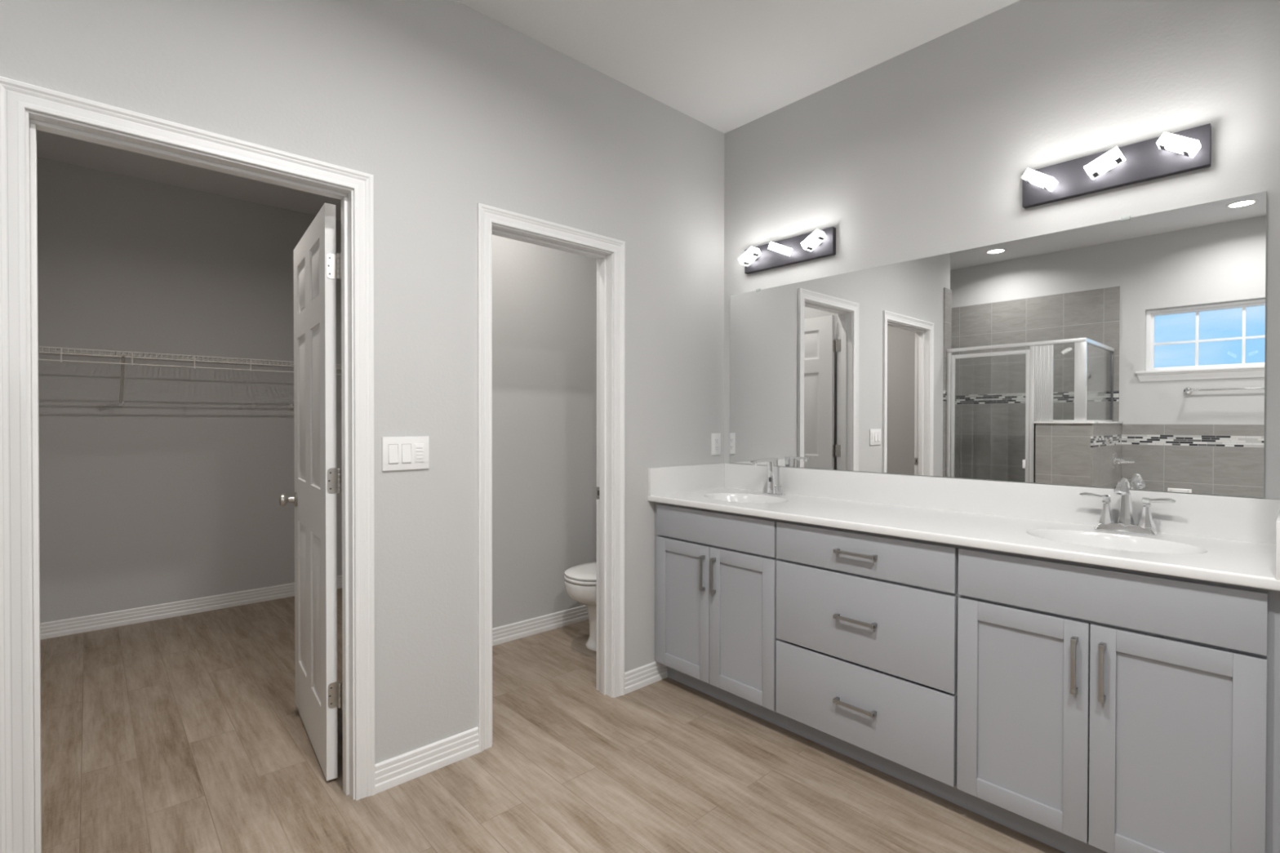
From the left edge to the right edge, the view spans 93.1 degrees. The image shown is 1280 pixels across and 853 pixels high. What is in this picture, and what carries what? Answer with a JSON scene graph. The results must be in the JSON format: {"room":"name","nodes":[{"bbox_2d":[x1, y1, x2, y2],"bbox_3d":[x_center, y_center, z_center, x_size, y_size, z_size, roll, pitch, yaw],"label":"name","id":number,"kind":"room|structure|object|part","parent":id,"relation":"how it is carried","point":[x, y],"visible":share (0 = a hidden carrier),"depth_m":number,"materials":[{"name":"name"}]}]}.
{"room":"bathroom","nodes":[
{"label":"bathroom","id":0,"kind":"room"},
{"bbox_2d":[36,129,341,220],"bbox_3d":[-1.696,-1.628,3.451,3.274,0.120,2.855,0,1,-42],"label":"ceiling","id":1,"kind":"structure","parent":0,"point":[53,147],"depth_m":3.78,"materials":[{"name":"white paint"}]},
{"bbox_2d":[36,157,342,622],"bbox_3d":[-2.653,-0.185,4.423,3.154,2.855,0.120,0,1,-42],"label":"wall","id":2,"kind":"structure","parent":0,"point":[171,493],"depth_m":3.94,"materials":[{"name":"grey paint"}]},
{"bbox_2d":[38,346,341,408],"bbox_3d":[-2.442,-0.286,4.263,3.017,0.312,0.399,0,1,-42],"label":"wire shelf","id":3,"kind":"object","parent":2,"relation":"attached to","point":[122,363],"visible":0.44,"depth_m":3.69,"materials":[{"name":"white metal"}]},
{"bbox_3d":[-2.318,-0.402,4.127,3.017,0.076,0.007,0,1,-42],"label":"rail","id":4,"kind":"part","parent":3,"relation":"part of","materials":[{"name":"white metal"}]},
{"bbox_2d":[40,575,342,639],"bbox_3d":[-2.566,1.196,4.423,3.039,0.094,0.016,0,1,-42],"label":"baseboard","id":5,"kind":"structure","parent":2,"relation":"attached to","point":[60,628],"depth_m":3.93,"materials":[{"name":"white paint"}]},
{"bbox_2d":[0,0,724,764],"bbox_3d":[-0.743,-0.169,2.325,3.154,2.863,0.115,0,1,-42],"label":"wall","id":6,"kind":"structure","parent":0,"point":[451,108],"depth_m":2.24,"materials":[{"name":"grey paint"}]},
{"bbox_2d":[0,76,374,852],"bbox_3d":[-1.285,0.205,1.824,0.895,2.121,0.135,0,1,-42],"label":"door frame","id":7,"kind":"structure","parent":6,"relation":"attached to","point":[25,108],"depth_m":1.57,"materials":[{"name":"white paint"}]},
{"bbox_3d":[-1.036,-0.564,2.111,0.002,0.088,0.034,0,1,-42],"label":"hinge plate","id":8,"kind":"part","parent":7,"relation":"part of","materials":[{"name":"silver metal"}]},
{"bbox_3d":[-1.037,0.192,2.118,0.002,0.088,0.034,0,1,-42],"label":"hinge plate","id":9,"kind":"part","parent":7,"relation":"part of","materials":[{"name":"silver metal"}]},
{"bbox_3d":[-1.038,0.953,2.124,0.002,0.088,0.034,0,1,-42],"label":"hinge plate","id":10,"kind":"part","parent":7,"relation":"part of","materials":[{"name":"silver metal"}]},
{"bbox_2d":[279,203,342,781],"bbox_3d":[-1.308,0.231,2.431,0.165,2.035,0.764,0,1,-37],"label":"door","id":11,"kind":"structure","parent":6,"relation":"in","point":[317,478],"depth_m":2.28,"materials":[{"name":"white paint"}]},
{"bbox_3d":[-1.543,0.322,2.658,0.065,0.064,0.064,0,1,-37],"label":"knob","id":12,"kind":"part","parent":11,"relation":"part of","materials":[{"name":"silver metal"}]},
{"bbox_2d":[382,436,429,471],"bbox_3d":[-0.832,0.096,2.160,0.166,0.118,0.010,0,1,-42],"label":"light switch","id":13,"kind":"object","parent":6,"relation":"attached to","point":[398,453],"visible":1,"depth_m":2.15,"materials":[{"name":"white plastic"}]},
{"bbox_3d":[-0.796,0.095,2.190,0.033,0.066,0.003,0,1,-42],"label":"timer panel","id":14,"kind":"part","parent":13,"relation":"part of","materials":[{"name":"white plastic"}]},
{"bbox_2d":[374,726,479,794],"bbox_3d":[-0.772,1.216,2.223,0.390,0.094,0.016,0,1,-42],"label":"baseboard","id":15,"kind":"structure","parent":6,"relation":"attached to","point":[402,768],"depth_m":2.21,"materials":[{"name":"white paint"}]},
{"bbox_2d":[476,203,625,752],"bbox_3d":[-0.390,0.200,2.638,0.744,2.121,0.135,0,1,-42],"label":"door frame","id":16,"kind":"structure","parent":6,"relation":"attached to","point":[609,253],"depth_m":2.80,"materials":[{"name":"white paint"}]},
{"bbox_3d":[-0.196,0.315,2.880,0.002,0.056,0.031,0,1,-42],"label":"strike plate","id":17,"kind":"part","parent":16,"relation":"part of","materials":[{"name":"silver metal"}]},
{"bbox_2d":[624,661,667,694],"bbox_3d":[0.029,1.210,2.951,0.286,0.094,0.016,0,1,-42],"label":"baseboard","id":18,"kind":"structure","parent":6,"relation":"attached to","point":[641,677],"depth_m":2.94,"materials":[{"name":"white paint"}]},
{"bbox_2d":[711,433,720,454],"bbox_3d":[0.414,0.095,3.295,0.072,0.117,0.008,0,1,-42],"label":"outlet","id":19,"kind":"object","parent":6,"relation":"attached to","point":[715,437],"visible":1,"depth_m":3.29,"materials":[{"name":"white plastic"}]},
{"bbox_2d":[714,444,718,450],"bbox_3d":[0.415,0.115,3.293,0.033,0.027,0.002,0,1,-42],"label":"socket","id":20,"kind":"object","parent":19,"relation":"attached to","point":[716,446],"depth_m":3.29,"materials":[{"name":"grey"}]},
{"bbox_2d":[714,437,718,443],"bbox_3d":[0.415,0.076,3.293,0.033,0.027,0.002,0,1,-42],"label":"socket","id":21,"kind":"object","parent":19,"relation":"attached to","point":[716,439],"depth_m":3.29,"materials":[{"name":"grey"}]},
{"bbox_2d":[492,235,596,628],"bbox_3d":[-0.827,-0.180,3.565,1.610,2.863,0.118,0,1,-42],"label":"wall","id":22,"kind":"structure","parent":0,"point":[544,299],"depth_m":3.69,"materials":[{"name":"grey paint"}]},
{"bbox_2d":[492,604,588,645],"bbox_3d":[-0.743,1.205,3.564,1.500,0.094,0.016,0,1,-42],"label":"baseboard","id":23,"kind":"structure","parent":22,"relation":"attached to","point":[504,633],"depth_m":3.67,"materials":[{"name":"white paint"}]},
{"bbox_2d":[40,587,1065,852],"bbox_3d":[-1.136,1.294,2.058,4.350,0.060,5.710,0,1,-42],"label":"floor","id":24,"kind":"structure","parent":0,"point":[186,733],"depth_m":2.22,"materials":[{"name":"brown wood"}]},
{"bbox_2d":[564,561,596,651],"bbox_3d":[-0.146,0.880,3.531,0.642,0.744,0.472,0,1,-42],"label":"toilet","id":25,"kind":"object","parent":24,"relation":"on","point":[580,580],"visible":0.27,"depth_m":3.33,"materials":[{"name":"white ceramic"}]},
{"bbox_3d":[-0.233,0.845,3.451,0.405,0.019,0.360,0,1,-42],"label":"seat","id":26,"kind":"part","parent":25,"relation":"part of","materials":[{"name":"white ceramic"}]},
{"bbox_3d":[-0.232,0.818,3.451,0.402,0.023,0.358,0,1,-42],"label":"lid","id":27,"kind":"part","parent":25,"relation":"part of","materials":[{"name":"white ceramic"}]},
{"bbox_2d":[654,502,788,730],"bbox_3d":[0.492,0.812,2.887,0.575,0.892,0.722,0,1,-42],"label":"base cabinet","id":28,"kind":"object","parent":24,"relation":"on","point":[715,571],"visible":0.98,"depth_m":2.67,"materials":[{"name":"grey paint"}]},
{"bbox_3d":[0.202,0.842,2.836,0.020,0.610,0.336,0,1,-42],"label":"door","id":29,"kind":"part","parent":28,"relation":"part of","materials":[{"name":"grey paint"}]},
{"bbox_3d":[0.278,0.656,2.716,0.030,0.155,0.013,0,1,-42],"label":"handle","id":30,"kind":"part","parent":28,"relation":"part of","materials":[{"name":"silver metal"}]},
{"bbox_3d":[0.320,0.656,2.670,0.030,0.155,0.013,0,1,-42],"label":"handle","id":31,"kind":"part","parent":28,"relation":"part of","materials":[{"name":"silver metal"}]},
{"bbox_3d":[0.433,0.844,2.583,0.020,0.610,0.343,0,1,-42],"label":"door","id":32,"kind":"part","parent":28,"relation":"part of","materials":[{"name":"grey paint"}]},
{"bbox_2d":[775,519,967,808],"bbox_3d":[0.967,0.817,2.365,0.575,0.892,0.689,0,1,-42],"label":"base cabinet","id":33,"kind":"object","parent":24,"relation":"on","point":[867,623],"visible":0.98,"depth_m":2.15,"materials":[{"name":"grey paint"}]},
{"bbox_3d":[0.769,1.006,2.179,0.030,0.013,0.155,0,1,-42],"label":"handle","id":34,"kind":"part","parent":33,"relation":"part of","materials":[{"name":"silver metal"}]},
{"bbox_3d":[0.769,0.697,2.176,0.030,0.013,0.155,0,1,-42],"label":"handle","id":35,"kind":"part","parent":33,"relation":"part of","materials":[{"name":"silver metal"}]},
{"bbox_3d":[0.770,0.457,2.174,0.030,0.013,0.155,0,1,-42],"label":"handle","id":36,"kind":"part","parent":33,"relation":"part of","materials":[{"name":"silver metal"}]},
{"bbox_3d":[0.783,1.008,2.199,0.020,0.289,0.680,0,1,-42],"label":"drawer","id":37,"kind":"part","parent":33,"relation":"part of","materials":[{"name":"grey paint"}]},
{"bbox_3d":[0.783,0.698,2.196,0.020,0.312,0.680,0,1,-42],"label":"drawer","id":38,"kind":"part","parent":33,"relation":"part of","materials":[{"name":"grey paint"}]},
{"bbox_3d":[0.783,0.459,2.195,0.020,0.146,0.680,0,1,-42],"label":"drawer","id":39,"kind":"part","parent":33,"relation":"part of","materials":[{"name":"grey paint"}]},
{"bbox_2d":[647,462,1279,591],"bbox_3d":[0.969,0.338,2.364,0.574,0.257,2.136,0,1,-42],"label":"countertop","id":40,"kind":"structure","parent":33,"relation":"on","point":[1235,540],"depth_m":2.12,"materials":[{"name":"stone"}]},
{"bbox_2d":[704,493,787,502],"bbox_3d":[0.494,0.399,2.864,0.300,0.125,0.435,0,1,-42],"label":"sink basin","id":41,"kind":"object","parent":40,"relation":"in","point":[729,497],"depth_m":3.01,"materials":[{"name":"white ceramic"}]},
{"bbox_2d":[750,457,786,495],"bbox_3d":[0.610,0.246,2.967,0.186,0.180,0.152,0,1,-42],"label":"faucet","id":42,"kind":"object","parent":40,"relation":"on","point":[772,463],"visible":1,"depth_m":2.99,"materials":[{"name":"silver metal"}]},
{"bbox_3d":[0.607,0.165,2.964,0.180,0.018,0.033,0,1,-42],"label":"spout","id":43,"kind":"part","parent":42,"relation":"part of","materials":[{"name":"silver metal"}]},
{"bbox_3d":[0.659,0.332,3.013,0.052,0.006,0.152,0,1,-42],"label":"plate","id":44,"kind":"part","parent":42,"relation":"part of","materials":[{"name":"silver metal"}]},
{"bbox_2d":[1026,529,1207,554],"bbox_3d":[1.425,0.408,1.842,0.300,0.125,0.435,0,1,-42],"label":"sink basin","id":45,"kind":"object","parent":40,"relation":"in","point":[1086,538],"depth_m":1.92,"materials":[{"name":"white ceramic"}]},
{"bbox_2d":[1079,477,1176,536],"bbox_3d":[1.570,0.255,1.968,0.120,0.180,0.248,0,1,-42],"label":"faucet","id":46,"kind":"object","parent":40,"relation":"on","point":[1145,525],"visible":1,"depth_m":1.97,"materials":[{"name":"silver metal"}]},
{"bbox_3d":[1.531,0.233,2.051,0.073,0.018,0.015,0,1,41],"label":"lever","id":47,"kind":"part","parent":46,"relation":"part of","materials":[{"name":"silver metal"}]},
{"bbox_3d":[1.558,0.275,2.027,0.044,0.095,0.044,0,1,-20],"label":"handle","id":48,"kind":"part","parent":46,"relation":"part of","materials":[{"name":"silver metal"}]},
{"bbox_3d":[1.573,0.243,1.970,0.102,0.156,0.047,0,1,-42],"label":"spout","id":49,"kind":"part","parent":46,"relation":"part of","materials":[{"name":"silver metal"}]},
{"bbox_3d":[1.593,0.332,1.990,0.058,0.026,0.160,0,1,-42],"label":"plate","id":50,"kind":"part","parent":46,"relation":"part of","materials":[{"name":"silver metal"}]},
{"bbox_3d":[1.627,0.276,1.951,0.044,0.095,0.044,0,1,25],"label":"handle","id":51,"kind":"part","parent":46,"relation":"part of","materials":[{"name":"silver metal"}]},
{"bbox_3d":[1.649,0.234,1.921,0.015,0.018,0.073,0,1,-36],"label":"lever","id":52,"kind":"part","parent":46,"relation":"part of","materials":[{"name":"silver metal"}]},
{"bbox_2d":[957,528,1279,852],"bbox_3d":[1.442,0.822,1.843,0.575,0.892,0.720,0,1,-42],"label":"base cabinet","id":53,"kind":"object","parent":24,"relation":"on","point":[1101,708],"visible":1,"depth_m":1.64,"materials":[{"name":"grey paint"}]},
{"bbox_3d":[1.133,0.851,1.813,0.020,0.610,0.340,0,1,-42],"label":"door","id":54,"kind":"part","parent":53,"relation":"part of","materials":[{"name":"grey paint"}]},
{"bbox_3d":[1.210,0.665,1.691,0.030,0.155,0.013,0,1,-42],"label":"handle","id":55,"kind":"part","parent":53,"relation":"part of","materials":[{"name":"silver metal"}]},
{"bbox_3d":[1.252,0.666,1.645,0.030,0.155,0.013,0,1,-42],"label":"handle","id":56,"kind":"part","parent":53,"relation":"part of","materials":[{"name":"silver metal"}]},
{"bbox_3d":[1.365,0.854,1.559,0.020,0.610,0.340,0,1,-42],"label":"door","id":57,"kind":"part","parent":53,"relation":"part of","materials":[{"name":"grey paint"}]},
{"bbox_2d":[455,0,1019,133],"bbox_3d":[-0.501,-1.632,1.338,4.350,0.080,3.830,0,1,-42],"label":"ceiling","id":58,"kind":"structure","parent":0,"point":[726,65],"depth_m":2.51,"materials":[{"name":"white paint"}]},
{"bbox_2d":[724,0,1279,499],"bbox_3d":[0.429,-0.178,3.469,0.120,2.863,5.710,0,1,-42],"label":"wall","id":59,"kind":"structure","parent":0,"point":[924,151],"depth_m":2.30,"materials":[{"name":"grey paint"}]},
{"bbox_2d":[737,226,835,274],"bbox_3d":[0.705,-0.867,2.991,0.108,0.125,0.513,0,1,-42],"label":"vanity light","id":60,"kind":"object","parent":59,"relation":"attached to","point":[817,244],"visible":1,"depth_m":2.97,"materials":[{"name":"black metal"}]},
{"bbox_3d":[0.562,-0.873,3.113,0.062,0.077,0.101,0,1,-42],"label":"lamp shade","id":61,"kind":"part","parent":60,"relation":"part of","materials":[{"name":"white glass"}]},
{"bbox_3d":[0.568,-0.857,3.107,0.048,0.042,0.074,0,1,-42],"label":"slot trim","id":62,"kind":"part","parent":60,"relation":"part of","materials":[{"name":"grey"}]},
{"bbox_3d":[0.688,-0.871,2.975,0.062,0.073,0.102,0,1,-42],"label":"lamp shade","id":63,"kind":"part","parent":60,"relation":"part of","materials":[{"name":"white glass"}]},
{"bbox_3d":[0.813,-0.870,2.838,0.062,0.077,0.101,0,1,-42],"label":"lamp shade","id":64,"kind":"part","parent":60,"relation":"part of","materials":[{"name":"white glass"}]},
{"bbox_3d":[0.819,-0.854,2.831,0.048,0.042,0.074,0,1,-42],"label":"slot trim","id":65,"kind":"part","parent":60,"relation":"part of","materials":[{"name":"grey glass"}]},
{"bbox_2d":[729,191,1266,497],"bbox_3d":[1.174,-0.253,2.553,0.010,0.918,2.032,0,1,-42],"label":"wall mirror","id":66,"kind":"object","parent":59,"relation":"attached to","point":[1132,348],"visible":1,"depth_m":2.24,"materials":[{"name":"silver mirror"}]},
{"bbox_2d":[724,462,1279,544],"bbox_3d":[1.174,0.275,2.550,0.019,0.135,2.095,0,1,-42],"label":"backsplash","id":67,"kind":"structure","parent":59,"relation":"attached to","point":[1246,519],"depth_m":2.26,"materials":[{"name":"stone"}]},
{"bbox_2d":[1021,123,1211,208],"bbox_3d":[1.568,-0.874,2.042,0.108,0.126,0.509,0,1,-42],"label":"vanity light","id":68,"kind":"object","parent":59,"relation":"attached to","point":[1168,154],"visible":1,"depth_m":2.02,"materials":[{"name":"black metal"}]},
{"bbox_3d":[1.419,-0.865,2.172,0.048,0.051,0.069,0,1,-42],"label":"slot trim","id":69,"kind":"part","parent":68,"relation":"part of","materials":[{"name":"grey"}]},
{"bbox_3d":[1.426,-0.879,2.164,0.062,0.084,0.098,0,1,-42],"label":"lamp shade","id":70,"kind":"part","parent":68,"relation":"part of","materials":[{"name":"white glass"}]},
{"bbox_3d":[1.551,-0.878,2.026,0.062,0.070,0.102,0,1,-42],"label":"lamp shade","id":71,"kind":"part","parent":68,"relation":"part of","materials":[{"name":"white glass"}]},
{"bbox_3d":[1.556,-0.862,2.021,0.048,0.036,0.077,0,1,-42],"label":"slot trim","id":72,"kind":"part","parent":68,"relation":"part of","materials":[{"name":"grey glass"}]},
{"bbox_3d":[1.670,-0.862,1.896,0.048,0.048,0.071,0,1,-42],"label":"slot trim","id":73,"kind":"part","parent":68,"relation":"part of","materials":[{"name":"grey glass"}]},
{"bbox_3d":[1.676,-0.877,1.889,0.062,0.082,0.099,0,1,-42],"label":"lamp shade","id":74,"kind":"part","parent":68,"relation":"part of","materials":[{"name":"white glass"}]}
]}

